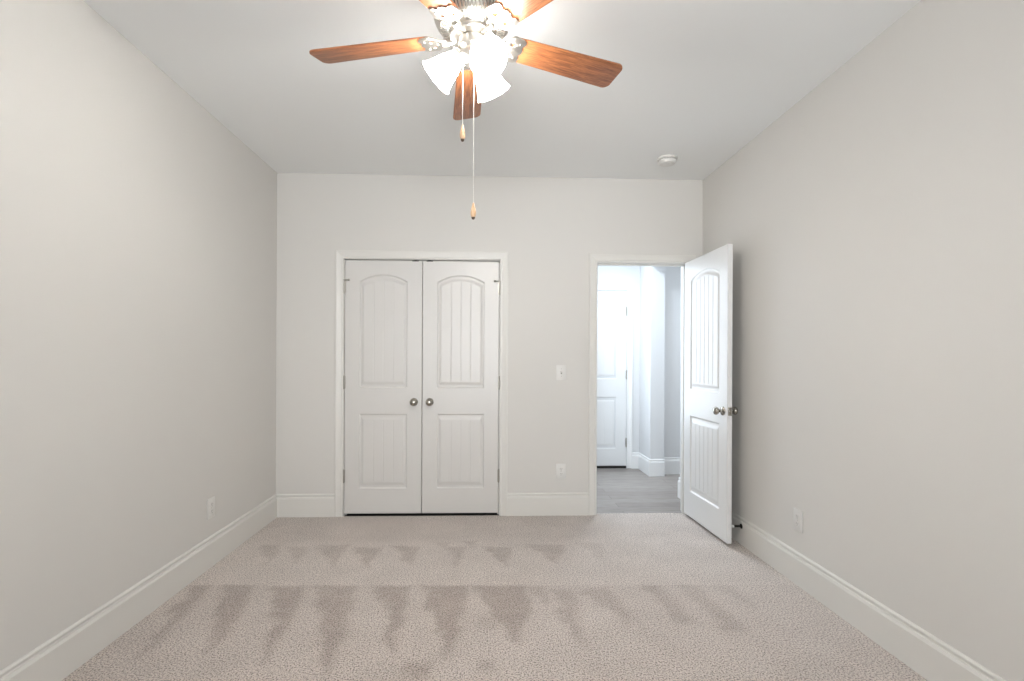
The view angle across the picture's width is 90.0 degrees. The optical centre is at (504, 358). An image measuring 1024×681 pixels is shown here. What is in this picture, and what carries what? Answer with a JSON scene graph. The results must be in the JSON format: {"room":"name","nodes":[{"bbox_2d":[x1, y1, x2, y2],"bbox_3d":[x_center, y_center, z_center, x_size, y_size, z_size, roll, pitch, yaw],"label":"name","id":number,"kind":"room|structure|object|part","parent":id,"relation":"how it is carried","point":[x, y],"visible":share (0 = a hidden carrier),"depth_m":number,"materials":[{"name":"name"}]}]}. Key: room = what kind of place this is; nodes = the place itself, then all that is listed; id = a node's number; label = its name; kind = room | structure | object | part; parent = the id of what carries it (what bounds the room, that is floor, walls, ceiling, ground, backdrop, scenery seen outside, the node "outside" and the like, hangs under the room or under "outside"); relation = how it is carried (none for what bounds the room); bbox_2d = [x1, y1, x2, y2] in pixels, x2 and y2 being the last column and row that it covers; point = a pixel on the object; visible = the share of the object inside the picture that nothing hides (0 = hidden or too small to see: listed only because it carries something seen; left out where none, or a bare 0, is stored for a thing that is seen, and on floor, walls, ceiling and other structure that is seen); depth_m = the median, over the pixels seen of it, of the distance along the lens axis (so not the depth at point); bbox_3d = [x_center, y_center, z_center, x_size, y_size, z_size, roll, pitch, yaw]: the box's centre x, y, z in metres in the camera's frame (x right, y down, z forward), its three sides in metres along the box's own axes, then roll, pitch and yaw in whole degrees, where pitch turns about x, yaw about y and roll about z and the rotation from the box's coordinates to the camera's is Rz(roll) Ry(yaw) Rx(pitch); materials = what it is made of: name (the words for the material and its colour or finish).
{"room":"empty bedroom","nodes":[
{"label":"empty bedroom","id":0,"kind":"room"},
{"bbox_2d":[0,0,276,670],"bbox_3d":[-1.765,-0.088,0.911,0.120,2.793,6.585,0,0,-2],"label":"wall","id":1,"kind":"structure","parent":0,"point":[138,232],"depth_m":2.29,"materials":[{"name":"paint"}]},
{"bbox_2d":[0,494,276,680],"bbox_3d":[-1.702,1.170,0.913,0.017,0.186,6.345,0,0,-2],"label":"baseboard","id":2,"kind":"structure","parent":1,"relation":"attached to","point":[55,659],"depth_m":2.38,"materials":[{"name":"paint"}]},
{"bbox_2d":[207,496,214,519],"bbox_3d":[-1.783,0.907,3.119,0.009,0.124,0.082,0,0,-2],"label":"wall outlet","id":3,"kind":"object","parent":1,"relation":"attached to","point":[211,501],"visible":1,"depth_m":3.11,"materials":[{"name":"white plastic"}]},
{"bbox_2d":[276,173,702,515],"bbox_3d":[-0.120,-0.080,4.529,3.464,2.793,0.770,0,0,-2],"label":"wall","id":4,"kind":"structure","parent":0,"point":[548,228],"depth_m":4.15,"materials":[{"name":"paint"}]},
{"bbox_2d":[276,494,333,516],"bbox_3d":[-1.589,1.171,4.083,0.467,0.186,0.017,0,0,-2],"label":"baseboard","id":5,"kind":"structure","parent":4,"relation":"attached to","point":[288,505],"depth_m":4.08,"materials":[{"name":"paint"}]},
{"bbox_2d":[343,260,422,513],"bbox_3d":[-0.981,0.222,4.103,0.634,2.043,0.101,0,0,-2],"label":"door","id":6,"kind":"structure","parent":4,"relation":"in","point":[382,379],"depth_m":4.12,"materials":[{"name":"paint"}]},
{"bbox_3d":[-0.726,0.347,4.095,0.064,0.064,0.066,0,0,-2],"label":"knob","id":7,"kind":"part","parent":6,"relation":"part of","materials":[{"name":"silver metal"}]},
{"bbox_2d":[334,250,507,516],"bbox_3d":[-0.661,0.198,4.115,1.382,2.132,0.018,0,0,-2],"label":"trim","id":8,"kind":"structure","parent":4,"relation":"attached to","point":[340,255],"depth_m":4.11,"materials":[{"name":"paint"}]},
{"bbox_2d":[422,260,500,512],"bbox_3d":[-0.343,0.225,4.126,0.634,2.043,0.101,0,0,-2],"label":"door","id":9,"kind":"structure","parent":4,"relation":"in","point":[461,378],"depth_m":4.14,"materials":[{"name":"paint"}]},
{"bbox_3d":[-0.600,0.347,4.099,0.064,0.064,0.066,0,0,-2],"label":"knob","id":10,"kind":"part","parent":9,"relation":"part of","materials":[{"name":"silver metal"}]},
{"bbox_2d":[507,493,588,515],"bbox_3d":[0.355,1.180,4.152,0.660,0.186,0.017,0,0,-2],"label":"baseboard","id":11,"kind":"structure","parent":4,"relation":"attached to","point":[518,504],"depth_m":4.14,"materials":[{"name":"paint"}]},
{"bbox_2d":[556,365,565,379],"bbox_3d":[0.465,0.110,4.154,0.082,0.124,0.020,0,0,-2],"label":"light switch","id":12,"kind":"object","parent":4,"relation":"attached to","point":[560,369],"visible":1,"depth_m":4.16,"materials":[{"name":"white plastic"}]},
{"bbox_2d":[556,464,565,478],"bbox_3d":[0.462,0.913,4.160,0.082,0.124,0.009,0,0,-2],"label":"wall outlet","id":13,"kind":"object","parent":4,"relation":"attached to","point":[560,468],"visible":1,"depth_m":4.16,"materials":[{"name":"white plastic"}]},
{"bbox_2d":[596,513,684,513],"bbox_3d":[1.121,1.276,4.213,0.740,0.012,0.014,0,0,-2],"label":"trim","id":14,"kind":"structure","parent":4,"relation":"attached to","point":[596,513],"depth_m":4.21,"materials":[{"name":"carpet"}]},
{"bbox_2d":[588,254,695,514],"bbox_3d":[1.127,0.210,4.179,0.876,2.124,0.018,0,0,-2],"label":"trim","id":15,"kind":"structure","parent":4,"relation":"attached to","point":[593,258],"depth_m":4.16,"materials":[{"name":"paint"}]},
{"bbox_2d":[684,244,737,543],"bbox_3d":[1.484,0.235,3.821,0.166,2.032,0.730,0,0,-8],"label":"door","id":16,"kind":"structure","parent":4,"relation":"in","point":[708,409],"depth_m":3.74,"materials":[{"name":"paint"}]},
{"bbox_3d":[1.475,0.357,3.528,0.066,0.064,0.064,0,0,-4],"label":"knob","id":17,"kind":"part","parent":16,"relation":"part of","materials":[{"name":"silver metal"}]},
{"bbox_3d":[1.529,0.357,3.464,0.025,0.056,0.010,0,0,-3],"label":"latch plate","id":18,"kind":"part","parent":16,"relation":"part of","materials":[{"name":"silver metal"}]},
{"bbox_3d":[1.576,0.357,3.534,0.066,0.064,0.064,0,0,-4],"label":"knob","id":19,"kind":"part","parent":16,"relation":"part of","materials":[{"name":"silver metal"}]},
{"bbox_2d":[62,468,927,680],"bbox_3d":[0.740,1.295,1.940,4.972,0.051,8.225,0,0,-2],"label":"floor","id":20,"kind":"structure","parent":0,"point":[598,597],"depth_m":2.58,"materials":[{"name":"carpet"}]},
{"bbox_2d":[597,466,625,467],"bbox_3d":[1.059,1.260,5.964,0.730,0.028,0.004,0,0,-2],"label":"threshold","id":21,"kind":"structure","parent":20,"relation":"on","point":[597,466],"depth_m":5.97,"materials":[{"name":"brown metal"}]},
{"bbox_2d":[84,0,920,179],"bbox_3d":[0.023,-1.526,0.974,3.684,0.100,6.585,0,0,-2],"label":"ceiling","id":22,"kind":"structure","parent":0,"point":[698,80],"depth_m":2.71,"materials":[{"name":"paint"}]},
{"bbox_2d":[309,0,621,219],"bbox_3d":[-0.136,-1.003,2.019,1.300,0.948,1.268,0,0,-2],"label":"ceiling fan","id":23,"kind":"object","parent":22,"relation":"hanging from","point":[476,29],"visible":1,"depth_m":2.00,"materials":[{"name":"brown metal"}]},
{"bbox_3d":[-0.523,-1.246,2.065,0.522,0.007,0.142,0,12,12],"label":"blade","id":24,"kind":"part","parent":23,"relation":"part of","materials":[{"name":"brown wood"}]},
{"bbox_3d":[-0.325,-1.246,1.626,0.142,0.007,0.522,14,7,29],"label":"blade","id":25,"kind":"part","parent":23,"relation":"part of","materials":[{"name":"brown wood"}]},
{"bbox_3d":[-0.222,-1.133,1.987,0.120,0.144,0.144,-43,-2,2],"label":"lamp shade","id":26,"kind":"part","parent":23,"relation":"part of","materials":[{"name":"white glass"}]},
{"bbox_3d":[-0.172,-1.176,1.987,0.055,0.059,0.066,0,0,-2],"label":"lamp arm","id":27,"kind":"part","parent":23,"relation":"part of","materials":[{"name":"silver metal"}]},
{"bbox_3d":[-0.157,-1.024,1.938,0.003,0.274,0.003,0,0,-2],"label":"pull chain","id":28,"kind":"part","parent":23,"relation":"part of","materials":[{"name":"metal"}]},
{"bbox_3d":[-0.166,-1.245,2.389,0.142,0.008,0.522,-12,1,-6],"label":"blade","id":29,"kind":"part","parent":23,"relation":"part of","materials":[{"name":"brown wood"}]},
{"bbox_3d":[-0.116,-0.873,1.942,0.003,0.561,0.003,0,0,-2],"label":"pull chain","id":30,"kind":"part","parent":23,"relation":"part of","materials":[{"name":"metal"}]},
{"bbox_3d":[-0.095,-1.176,1.936,0.065,0.059,0.057,0,0,-2],"label":"lamp arm","id":31,"kind":"part","parent":23,"relation":"part of","materials":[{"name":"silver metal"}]},
{"bbox_3d":[-0.079,-1.136,1.897,0.055,0.055,0.084,0,43,-27],"label":"bulb","id":32,"kind":"part","parent":23,"relation":"part of","materials":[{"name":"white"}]},
{"bbox_3d":[-0.077,-1.132,1.893,0.144,0.144,0.120,0,43,-27],"label":"lamp shade","id":33,"kind":"part","parent":23,"relation":"part of","materials":[{"name":"white glass"}]},
{"bbox_3d":[-0.068,-1.132,2.065,0.144,0.144,0.120,0,-43,33],"label":"lamp shade","id":34,"kind":"part","parent":23,"relation":"part of","materials":[{"name":"white glass"}]},
{"bbox_3d":[0.154,-1.243,1.678,0.142,0.007,0.522,16,-11,-41],"label":"blade","id":35,"kind":"part","parent":23,"relation":"part of","materials":[{"name":"brown wood"}]},
{"bbox_3d":[0.252,-1.243,2.150,0.522,0.007,0.142,0,-12,-24],"label":"blade","id":36,"kind":"part","parent":23,"relation":"part of","materials":[{"name":"brown wood"}]},
{"bbox_2d":[657,154,677,166],"bbox_3d":[1.193,-1.444,3.744,0.144,0.053,0.144,0,0,-2],"label":"smoke detector","id":37,"kind":"object","parent":22,"relation":"attached to","point":[667,160],"visible":1,"depth_m":3.70,"materials":[{"name":"white plastic"}]},
{"bbox_2d":[597,266,639,464],"bbox_3d":[1.088,-0.074,6.017,1.400,2.793,0.100,0,0,-2],"label":"wall","id":38,"kind":"structure","parent":0,"point":[607,275],"depth_m":5.98,"materials":[{"name":"paint"}]},
{"bbox_2d":[597,291,626,465],"bbox_3d":[1.069,0.226,5.978,0.734,2.032,0.046,0,0,-1],"label":"door","id":39,"kind":"structure","parent":38,"relation":"in","point":[606,387],"depth_m":5.97,"materials":[{"name":"paint"}]},
{"bbox_2d":[598,284,632,467],"bbox_3d":[1.064,0.203,5.958,0.866,2.138,0.018,0,0,-2],"label":"trim","id":40,"kind":"structure","parent":38,"relation":"attached to","point":[629,288],"depth_m":5.97,"materials":[{"name":"paint"}]},
{"bbox_2d":[631,452,638,468],"bbox_3d":[1.532,1.185,5.975,0.095,0.186,0.017,0,0,-2],"label":"baseboard","id":41,"kind":"structure","parent":38,"relation":"attached to","point":[634,454],"depth_m":5.97,"materials":[{"name":"paint"}]},
{"bbox_2d":[664,267,680,456],"bbox_3d":[2.419,-0.068,5.061,1.408,2.793,1.515,0,0,-2],"label":"wall","id":42,"kind":"structure","parent":0,"point":[672,274],"depth_m":5.70,"materials":[{"name":"paint"}]},
{"bbox_2d":[664,457,679,473],"bbox_3d":[2.369,1.189,5.709,1.250,0.186,0.017,0,0,-2],"label":"baseboard","id":43,"kind":"structure","parent":42,"relation":"attached to","point":[672,464],"depth_m":5.68,"materials":[{"name":"paint"}]},
{"bbox_2d":[639,0,1023,680],"bbox_3d":[1.797,-0.071,1.867,0.178,2.793,8.245,0,0,-2],"label":"wall","id":44,"kind":"structure","parent":0,"point":[875,227],"depth_m":2.22,"materials":[{"name":"paint"}]},
{"bbox_2d":[638,453,650,475],"bbox_3d":[1.577,1.185,5.779,0.017,0.186,0.411,0,0,-2],"label":"baseboard","id":45,"kind":"structure","parent":44,"relation":"attached to","point":[643,461],"depth_m":5.77,"materials":[{"name":"paint"}]},
{"bbox_2d":[649,459,664,475],"bbox_3d":[1.662,1.186,5.584,0.171,0.186,0.017,0,0,-2],"label":"baseboard","id":46,"kind":"structure","parent":44,"relation":"attached to","point":[657,466],"depth_m":5.58,"materials":[{"name":"paint"}]},
{"bbox_2d":[678,477,680,497],"bbox_3d":[1.622,1.186,4.532,0.017,0.186,0.414,0,0,-2],"label":"baseboard","id":47,"kind":"structure","parent":44,"relation":"attached to","point":[679,478],"depth_m":4.70,"materials":[{"name":"paint"}]},
{"bbox_2d":[793,507,802,532],"bbox_3d":[1.662,0.913,2.899,0.009,0.124,0.082,0,0,-2],"label":"wall outlet","id":48,"kind":"object","parent":44,"relation":"attached to","point":[797,514],"visible":1,"depth_m":2.89,"materials":[{"name":"white plastic"}]},
{"bbox_2d":[731,511,1005,680],"bbox_3d":[1.723,1.186,1.034,0.017,0.186,6.345,0,0,-2],"label":"baseboard","id":49,"kind":"structure","parent":44,"relation":"attached to","point":[930,657],"depth_m":2.35,"materials":[{"name":"paint"}]}
]}

